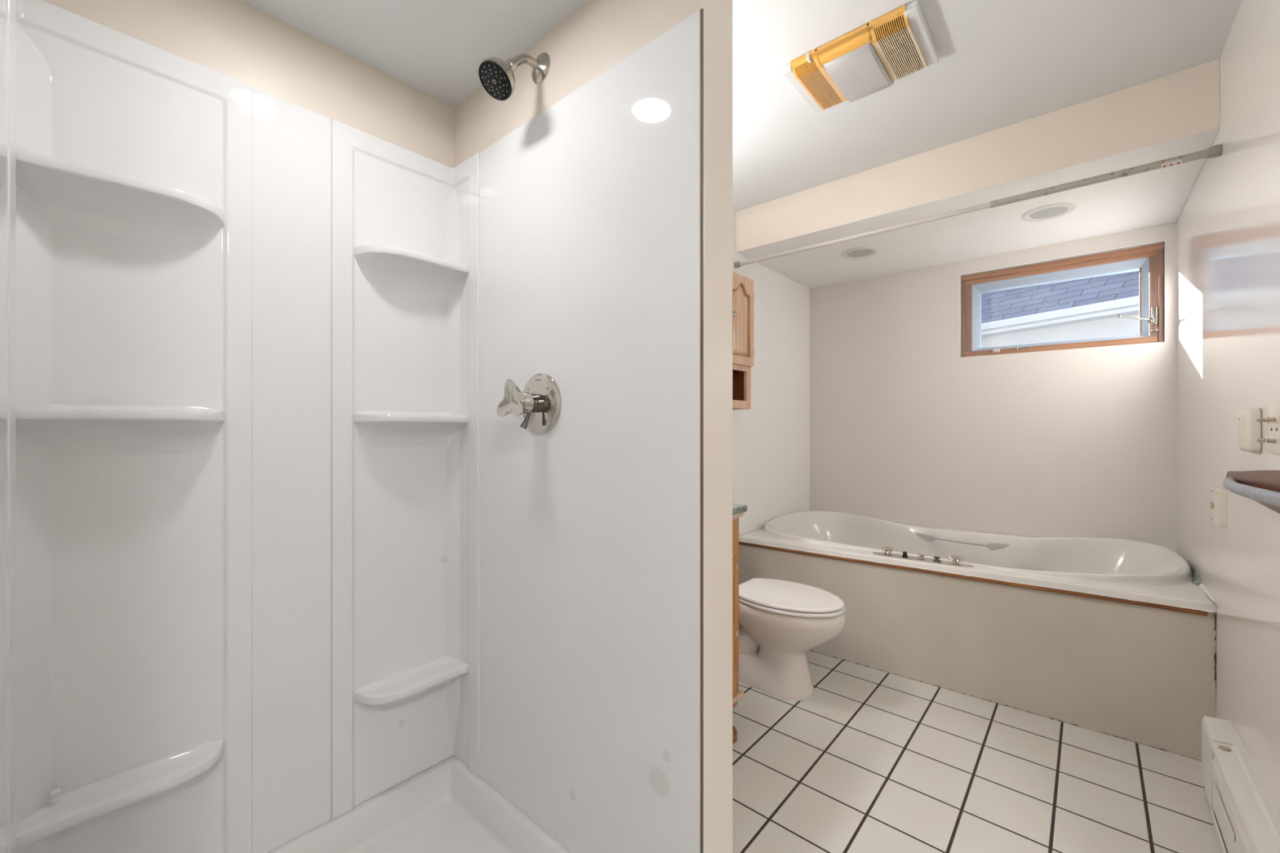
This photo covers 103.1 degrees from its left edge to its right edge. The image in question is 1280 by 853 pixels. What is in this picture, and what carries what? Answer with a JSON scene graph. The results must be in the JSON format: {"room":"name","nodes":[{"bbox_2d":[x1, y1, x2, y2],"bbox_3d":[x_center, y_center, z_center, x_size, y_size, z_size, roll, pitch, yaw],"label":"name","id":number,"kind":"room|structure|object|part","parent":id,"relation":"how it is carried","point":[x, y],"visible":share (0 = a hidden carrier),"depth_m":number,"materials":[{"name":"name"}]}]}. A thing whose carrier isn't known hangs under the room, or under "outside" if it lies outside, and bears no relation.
{"room":"bathroom","nodes":[
{"label":"bathroom","id":0,"kind":"room"},
{"bbox_2d":[243,0,587,107],"bbox_3d":[-0.531,-1.139,0.982,0.960,0.226,0.898,0,0,41],"label":"ceiling","id":1,"kind":"structure","parent":0,"point":[437,48],"depth_m":1.31,"materials":[{"name":"white paint"}]},
{"bbox_2d":[43,0,809,535],"bbox_3d":[0.004,-0.033,2.415,0.121,2.439,4.043,0,0,41],"label":"wall","id":2,"kind":"structure","parent":0,"point":[237,39],"depth_m":1.51,"materials":[{"name":"beige paint"}]},
{"bbox_2d":[8,0,252,852],"bbox_3d":[-1.008,0.115,1.047,0.157,1.880,0.368,0,0,41],"label":"panel","id":3,"kind":"object","parent":2,"relation":"attached to","point":[131,157],"visible":0.98,"depth_m":1.06,"materials":[{"name":"plastic"}]},
{"bbox_2d":[15,740,224,849],"bbox_3d":[-1.050,0.772,1.049,0.086,0.098,0.317,0,0,41],"label":"shelf","id":4,"kind":"object","parent":3,"relation":"attached to","point":[87,806],"depth_m":1.04,"materials":[{"name":"white plastic"}]},
{"bbox_2d":[15,403,224,457],"bbox_3d":[-1.045,0.010,1.045,0.100,0.118,0.317,0,0,41],"label":"shelf","id":5,"kind":"object","parent":3,"relation":"attached to","point":[42,430],"depth_m":1.04,"materials":[{"name":"white plastic"}]},
{"bbox_2d":[15,147,224,249],"bbox_3d":[-1.045,-0.452,1.045,0.100,0.118,0.317,0,0,41],"label":"shelf","id":6,"kind":"object","parent":3,"relation":"attached to","point":[53,195],"depth_m":1.03,"materials":[{"name":"white plastic"}]},
{"bbox_2d":[252,86,331,852],"bbox_3d":[-0.886,0.115,1.300,0.006,1.880,0.173,0,0,41],"label":"wall panel","id":7,"kind":"object","parent":2,"relation":"attached to","point":[291,143],"visible":1,"depth_m":1.29,"materials":[{"name":"white plastic"}]},
{"bbox_2d":[331,119,479,819],"bbox_3d":[-0.655,0.115,1.450,0.157,1.880,0.356,0,0,41],"label":"panel","id":8,"kind":"object","parent":2,"relation":"attached to","point":[406,223],"visible":1,"depth_m":1.50,"materials":[{"name":"plastic"}]},
{"bbox_2d":[353,654,468,713],"bbox_3d":[-0.658,0.772,1.488,0.100,0.098,0.303,0,0,41],"label":"shelf","id":9,"kind":"object","parent":8,"relation":"attached to","point":[395,689],"depth_m":1.49,"materials":[{"name":"white plastic"}]},
{"bbox_2d":[353,410,468,448],"bbox_3d":[-0.658,0.010,1.488,0.100,0.118,0.303,0,0,41],"label":"shelf","id":10,"kind":"object","parent":8,"relation":"attached to","point":[371,428],"depth_m":1.49,"materials":[{"name":"white plastic"}]},
{"bbox_2d":[353,244,468,302],"bbox_3d":[-0.658,-0.452,1.488,0.100,0.118,0.303,0,0,41],"label":"shelf","id":11,"kind":"object","parent":8,"relation":"attached to","point":[383,269],"depth_m":1.48,"materials":[{"name":"white plastic"}]},
{"bbox_2d":[732,271,754,409],"bbox_3d":[0.342,-0.430,2.522,0.250,0.679,0.556,0,0,41],"label":"upper cabinet","id":12,"kind":"object","parent":2,"relation":"attached to","point":[743,295],"visible":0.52,"depth_m":2.61,"materials":[{"name":"brown wood"}]},
{"bbox_3d":[0.506,-0.541,2.573,0.012,0.365,0.171,0,0,41],"label":"raised panel","id":13,"kind":"part","parent":12,"relation":"part of","materials":[{"name":"brown wood"}]},
{"bbox_3d":[0.511,-0.541,2.567,0.007,0.372,0.177,0,0,41],"label":"moulding","id":14,"kind":"part","parent":12,"relation":"part of","materials":[{"name":"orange wood"}]},
{"bbox_3d":[0.397,-0.430,2.475,0.018,0.679,0.550,0,0,41],"label":"frame","id":15,"kind":"part","parent":12,"relation":"part of","materials":[{"name":"brown wood"}]},
{"bbox_3d":[0.506,-0.538,2.572,0.018,0.450,0.251,0,0,41],"label":"door","id":16,"kind":"part","parent":12,"relation":"part of","materials":[{"name":"brown wood"}]},
{"bbox_2d":[733,143,1222,267],"bbox_3d":[1.252,-0.932,2.329,1.875,0.044,0.038,0,0,42],"label":"curtain rod","id":17,"kind":"object","parent":2,"relation":"attached to","point":[1215,151],"visible":1,"depth_m":2.04,"materials":[{"name":"silver metal"}]},
{"bbox_2d":[454,0,732,852],"bbox_3d":[-0.199,-0.033,1.362,0.960,2.439,0.112,0,0,41],"label":"wall partition","id":18,"kind":"structure","parent":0,"point":[598,34],"depth_m":1.07,"materials":[{"name":"beige paint"}]},
{"bbox_2d":[478,52,550,101],"bbox_3d":[-0.319,-0.899,1.277,0.093,0.170,0.176,0,0,41],"label":"showerhead","id":19,"kind":"object","parent":18,"relation":"attached to","point":[496,75],"visible":1,"depth_m":1.25,"materials":[{"name":"silver metal"}]},
{"bbox_3d":[-0.295,-0.926,1.304,0.022,0.064,0.104,0,0,41],"label":"arm","id":20,"kind":"part","parent":19,"relation":"part of","materials":[{"name":"silver metal"}]},
{"bbox_2d":[480,9,700,852],"bbox_3d":[-0.180,0.115,1.269,0.797,1.880,0.005,0,0,41],"label":"wall panel","id":21,"kind":"object","parent":18,"relation":"attached to","point":[590,206],"visible":1,"depth_m":1.19,"materials":[{"name":"plastic"}]},
{"bbox_2d":[496,373,561,433],"bbox_3d":[-0.291,-0.060,1.294,0.157,0.157,0.103,0,0,41],"label":"shower valve","id":22,"kind":"object","parent":21,"relation":"attached to","point":[540,403],"visible":1,"depth_m":1.29,"materials":[{"name":"silver metal"}]},
{"bbox_3d":[-0.306,-0.071,1.277,0.104,0.094,0.058,0,0,41],"label":"handle","id":23,"kind":"part","parent":22,"relation":"part of","materials":[{"name":"silver metal"}]},
{"bbox_3d":[-0.293,-0.017,1.303,0.031,0.049,0.019,0,0,2],"label":"diverter lever","id":24,"kind":"part","parent":22,"relation":"part of","materials":[{"name":"silver metal"}]},
{"bbox_2d":[700,8,703,852],"bbox_3d":[0.122,0.115,1.005,0.005,1.880,0.004,0,0,41],"label":"trim","id":25,"kind":"structure","parent":18,"relation":"attached to","point":[701,9],"depth_m":1.00,"materials":[{"name":"brown"}]},
{"bbox_2d":[738,544,1216,759],"bbox_3d":[1.307,0.914,2.393,1.876,0.546,0.050,0,0,39],"label":"surround panel","id":26,"kind":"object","parent":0,"point":[1145,675],"depth_m":2.11,"materials":[{"name":"paint"}]},
{"bbox_2d":[738,541,1213,616],"bbox_3d":[1.277,0.666,2.374,1.853,0.035,0.020,0,0,39],"label":"trim","id":27,"kind":"structure","parent":26,"relation":"attached to","point":[972,578],"depth_m":2.15,"materials":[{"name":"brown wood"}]},
{"bbox_2d":[808,649,1201,761],"bbox_3d":[1.289,1.184,2.372,1.876,0.005,0.005,0,0,39],"label":"trim","id":28,"kind":"structure","parent":26,"relation":"attached to","point":[1162,749],"depth_m":2.11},
{"bbox_2d":[736,58,1219,288],"bbox_3d":[1.613,-1.134,2.742,1.875,0.237,1.054,0,0,41],"label":"ceiling","id":29,"kind":"structure","parent":0,"point":[1177,113],"depth_m":2.31,"materials":[{"name":"white paint"}]},
{"bbox_2d":[841,246,879,258],"bbox_3d":[1.285,-1.012,2.969,0.204,0.008,0.204,0,0,41],"label":"recessed light","id":30,"kind":"object","parent":29,"relation":"in","point":[860,252],"visible":1,"depth_m":2.95,"materials":[{"name":"white"}]},
{"bbox_2d":[1021,202,1076,221],"bbox_3d":[1.933,-1.012,2.409,0.204,0.008,0.204,0,0,41],"label":"recessed light","id":31,"kind":"object","parent":29,"relation":"in","point":[1050,211],"visible":1,"depth_m":2.39,"materials":[{"name":"white"}]},
{"bbox_2d":[732,650,1228,852],"bbox_3d":[0.964,1.237,0.820,3.626,0.100,5.203,0,0,41],"label":"floor","id":32,"kind":"structure","parent":0,"point":[875,761],"depth_m":1.71,"materials":[{"name":"tile"}]},
{"bbox_2d":[268,755,570,852],"bbox_3d":[-0.527,1.121,0.979,0.970,0.132,0.897,0,0,41],"label":"shower pan","id":33,"kind":"object","parent":32,"relation":"on","point":[444,807],"visible":1,"depth_m":1.43,"materials":[{"name":"white plastic"}]},
{"bbox_2d":[732,511,745,743],"bbox_3d":[-0.051,0.758,1.832,0.565,0.858,0.791,0,0,41],"label":"vanity cabinet","id":34,"kind":"object","parent":32,"relation":"on","point":[737,694],"visible":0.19,"depth_m":1.91,"materials":[{"name":"orange wood"}]},
{"bbox_3d":[0.245,0.415,1.793,0.016,0.133,0.353,0,0,41],"label":"drawer","id":35,"kind":"part","parent":34,"relation":"part of","materials":[{"name":"orange wood"}]},
{"bbox_3d":[0.245,0.753,1.793,0.016,0.517,0.353,0,0,41],"label":"door","id":36,"kind":"part","parent":34,"relation":"part of","materials":[{"name":"orange wood"}]},
{"bbox_3d":[0.121,0.688,1.674,0.014,0.718,0.779,0,0,41],"label":"frame","id":37,"kind":"part","parent":34,"relation":"part of","materials":[{"name":"orange wood"}]},
{"bbox_3d":[0.130,1.030,1.673,0.034,0.018,0.789,0,0,41],"label":"moulding","id":38,"kind":"part","parent":34,"relation":"part of","materials":[{"name":"brown wood"}]},
{"bbox_3d":[0.132,0.342,1.673,0.036,0.026,0.791,0,0,41],"label":"cornice","id":39,"kind":"part","parent":34,"relation":"part of","materials":[{"name":"beige plastic"}]},
{"bbox_2d":[732,503,746,515],"bbox_3d":[-0.053,0.316,1.841,0.547,0.024,0.800,0,0,41],"label":"countertop","id":40,"kind":"structure","parent":34,"relation":"on","point":[736,508],"depth_m":1.93,"materials":[{"name":"stone"}]},
{"bbox_2d":[738,577,846,701],"bbox_3d":[0.575,0.812,2.392,0.763,0.750,0.380,0,0,41],"label":"toilet","id":41,"kind":"object","parent":32,"relation":"on","point":[780,620],"visible":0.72,"depth_m":2.23,"materials":[{"name":"beige ceramic"}]},
{"bbox_3d":[0.674,0.764,2.305,0.478,0.019,0.372,0,0,41],"label":"lid","id":42,"kind":"part","parent":41,"relation":"part of","materials":[{"name":"white plastic"}]},
{"bbox_2d":[738,511,1216,612],"bbox_3d":[1.609,0.809,2.737,1.874,0.461,1.066,0,0,41],"label":"bathtub","id":43,"kind":"object","parent":32,"relation":"on","point":[1129,569],"visible":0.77,"depth_m":2.68,"materials":[{"name":"white plastic"}]},
{"bbox_3d":[1.212,0.610,2.492,0.058,0.032,0.058,0,0,41],"label":"knob","id":44,"kind":"part","parent":43,"relation":"part of","materials":[{"name":"silver metal"}]},
{"bbox_3d":[1.273,0.614,2.442,0.026,0.024,0.026,0,0,41],"label":"knob","id":45,"kind":"part","parent":43,"relation":"part of","materials":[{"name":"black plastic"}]},
{"bbox_3d":[1.326,0.615,2.399,0.036,0.020,0.036,0,0,41],"label":"knob","id":46,"kind":"part","parent":43,"relation":"part of","materials":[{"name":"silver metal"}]},
{"bbox_3d":[1.325,0.627,2.400,0.424,0.009,0.064,0,0,39],"label":"control plate","id":47,"kind":"part","parent":43,"relation":"part of","materials":[{"name":"silver metal"}]},
{"bbox_3d":[1.377,0.614,2.357,0.032,0.021,0.032,0,0,41],"label":"knob","id":48,"kind":"part","parent":43,"relation":"part of","materials":[{"name":"silver metal"}]},
{"bbox_3d":[1.437,0.608,2.309,0.058,0.032,0.058,0,0,41],"label":"knob","id":49,"kind":"part","parent":43,"relation":"part of","materials":[{"name":"silver metal"}]},
{"bbox_3d":[1.750,0.633,2.779,0.448,0.043,0.041,0,0,41],"label":"grab handle","id":50,"kind":"part","parent":43,"relation":"part of","materials":[{"name":"grey"}]},
{"bbox_2d":[732,0,1241,211],"bbox_3d":[0.964,-1.302,0.820,3.626,0.100,5.203,0,0,41],"label":"ceiling","id":51,"kind":"structure","parent":0,"point":[1002,63],"depth_m":1.78,"materials":[{"name":"white paint"}]},
{"bbox_2d":[781,0,938,112],"bbox_3d":[0.749,-1.230,1.740,0.426,0.060,0.311,0,0,41],"label":"ceiling light","id":52,"kind":"object","parent":51,"relation":"attached to","point":[867,60],"visible":1,"depth_m":1.69,"materials":[{"name":"gold"}]},
{"bbox_2d":[794,56,842,109],"bbox_3d":[0.650,-1.234,1.832,0.064,0.034,0.303,0,0,41],"label":"grille","id":53,"kind":"object","parent":52,"relation":"attached to","point":[808,70],"depth_m":1.80,"materials":[{"name":"plastic"}]},
{"bbox_2d":[874,13,924,78],"bbox_3d":[0.851,-1.234,1.657,0.080,0.034,0.303,0,0,41],"label":"grille","id":54,"kind":"object","parent":52,"relation":"attached to","point":[897,43],"depth_m":1.62,"materials":[{"name":"plastic"}]},
{"bbox_2d":[809,222,1177,551],"bbox_3d":[2.019,-0.033,3.207,2.075,2.439,0.180,0,0,41],"label":"wall","id":55,"kind":"structure","parent":0,"point":[904,428],"depth_m":3.06,"materials":[{"name":"white paint"}]},
{"bbox_2d":[959,239,1165,357],"bbox_3d":[2.304,-0.681,2.843,0.889,0.512,0.012,0,0,41],"label":"trim","id":56,"kind":"structure","parent":55,"relation":"attached to","point":[1160,241],"depth_m":2.84,"materials":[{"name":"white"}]},
{"bbox_2d":[961,243,1164,357],"bbox_3d":[2.344,-0.678,2.886,0.877,0.506,0.193,0,0,41],"label":"window","id":57,"kind":"structure","parent":55,"relation":"in","point":[1148,260],"depth_m":2.81,"materials":[{"name":"brown wood"}]},
{"bbox_3d":[2.549,-0.555,2.613,0.152,0.055,0.037,0,0,20],"label":"crank handle","id":58,"kind":"part","parent":57,"relation":"part of","materials":[{"name":"silver metal"}]},
{"bbox_2d":[1177,0,1279,814],"bbox_3d":[1.950,-0.033,1.612,0.120,2.439,2.693,0,0,41],"label":"wall","id":59,"kind":"structure","parent":0,"point":[1228,222],"depth_m":1.52,"materials":[{"name":"white paint"}]},
{"bbox_2d":[1191,566,1202,585],"bbox_3d":[2.231,0.601,2.045,0.026,0.040,0.185,0,0,41],"label":"trim","id":60,"kind":"structure","parent":59,"relation":"attached to","point":[1196,580],"depth_m":2.03,"materials":[{"name":"grey"}]},
{"bbox_2d":[1198,583,1215,602],"bbox_3d":[2.102,0.616,1.888,0.014,0.010,0.250,0,0,41],"label":"trim","id":61,"kind":"structure","parent":59,"relation":"attached to","point":[1202,586],"depth_m":1.90,"materials":[{"name":"white plastic"}]},
{"bbox_2d":[1213,612,1216,708],"bbox_3d":[2.013,0.814,1.780,0.006,0.345,0.007,0,0,41],"label":"trim","id":62,"kind":"structure","parent":59,"relation":"attached to","point":[1215,628],"depth_m":1.78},
{"bbox_2d":[1208,488,1226,526],"bbox_3d":[1.924,0.268,1.694,0.026,0.114,0.112,0,0,41],"label":"light switch","id":63,"kind":"object","parent":59,"relation":"attached to","point":[1218,504],"visible":1,"depth_m":1.66,"materials":[{"name":"beige plastic"}]},
{"bbox_2d":[1201,715,1279,852],"bbox_3d":[1.411,1.050,1.137,0.067,0.263,1.250,0,0,41],"label":"baseboard heater","id":64,"kind":"object","parent":59,"relation":"attached to","point":[1246,819],"visible":1,"depth_m":1.35,"materials":[{"name":"white metal"}]},
{"bbox_3d":[1.337,1.047,1.090,0.012,0.164,1.080,0,0,41],"label":"panel","id":65,"kind":"part","parent":64,"relation":"part of","materials":[{"name":"white metal"}]},
{"bbox_3d":[1.371,0.922,1.060,0.027,0.008,1.080,0,0,41],"label":"rail","id":66,"kind":"part","parent":64,"relation":"part of","materials":[{"name":"white metal"}]},
{"bbox_2d":[1238,407,1262,453],"bbox_3d":[1.634,0.010,1.367,0.034,0.118,0.100,0,0,41],"label":"wall control","id":67,"kind":"object","parent":59,"relation":"attached to","point":[1250,430],"visible":1,"depth_m":1.33,"materials":[{"name":"beige plastic"}]},
{"bbox_2d":[1222,470,1279,513],"bbox_3d":[1.443,0.134,1.187,0.085,0.135,1.086,0,0,41],"label":"countertop","id":68,"kind":"structure","parent":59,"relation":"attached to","point":[1263,486],"depth_m":1.20,"materials":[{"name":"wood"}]},
{"bbox_2d":[1256,404,1279,454],"bbox_3d":[1.490,0.007,1.199,0.030,0.120,0.166,0,0,41],"label":"switch plate","id":69,"kind":"object","parent":59,"relation":"attached to","point":[1273,418],"visible":1,"depth_m":1.21,"materials":[{"name":"beige plastic"}]},
{"bbox_3d":[1.516,-0.016,1.239,0.016,0.010,0.010,0,0,41],"label":"lever","id":70,"kind":"part","parent":69,"relation":"part of","materials":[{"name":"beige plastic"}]},
{"bbox_3d":[1.486,0.033,1.205,0.016,0.010,0.010,0,0,41],"label":"lever","id":71,"kind":"part","parent":69,"relation":"part of","materials":[{"name":"beige plastic"}]},
{"bbox_3d":[1.456,0.033,1.171,0.016,0.010,0.010,0,0,41],"label":"lever","id":72,"kind":"part","parent":69,"relation":"part of","materials":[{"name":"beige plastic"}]},
{"bbox_3d":[1.456,-0.016,1.171,0.016,0.010,0.010,0,0,41],"label":"lever","id":73,"kind":"part","parent":69,"relation":"part of","materials":[{"name":"beige plastic"}]},
{"bbox_3d":[1.499,0.007,1.191,0.006,0.120,0.166,0,0,41],"label":"plate","id":74,"kind":"part","parent":69,"relation":"part of","materials":[{"name":"beige plastic"}]},
{"bbox_3d":[-0.863,-0.033,0.602,0.960,2.439,0.110,0,0,41],"label":"wall","id":75,"kind":"structure","parent":0,"visible":0},
{"bbox_2d":[0,0,8,852],"bbox_3d":[-0.768,0.115,0.596,0.797,1.880,0.004,0,0,41],"label":"wall panel","id":76,"kind":"object","parent":75,"relation":"attached to","point":[4,4],"visible":1,"depth_m":0.79,"materials":[{"name":"white plastic"}]},
{"label":"outside","id":77,"kind":"structure","parent":0,"visible":0},
{"bbox_3d":[11.166,1.412,12.788,28.000,0.150,26.047,0,0,41],"label":"yard","id":78,"kind":"structure","parent":77,"visible":0},
{"bbox_2d":[981,271,1139,347],"bbox_3d":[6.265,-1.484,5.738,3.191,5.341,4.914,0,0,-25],"label":"window pane","id":79,"kind":"structure","parent":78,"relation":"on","point":[1085,308],"depth_m":5.76,"materials":[{"name":"glass"}]}
]}

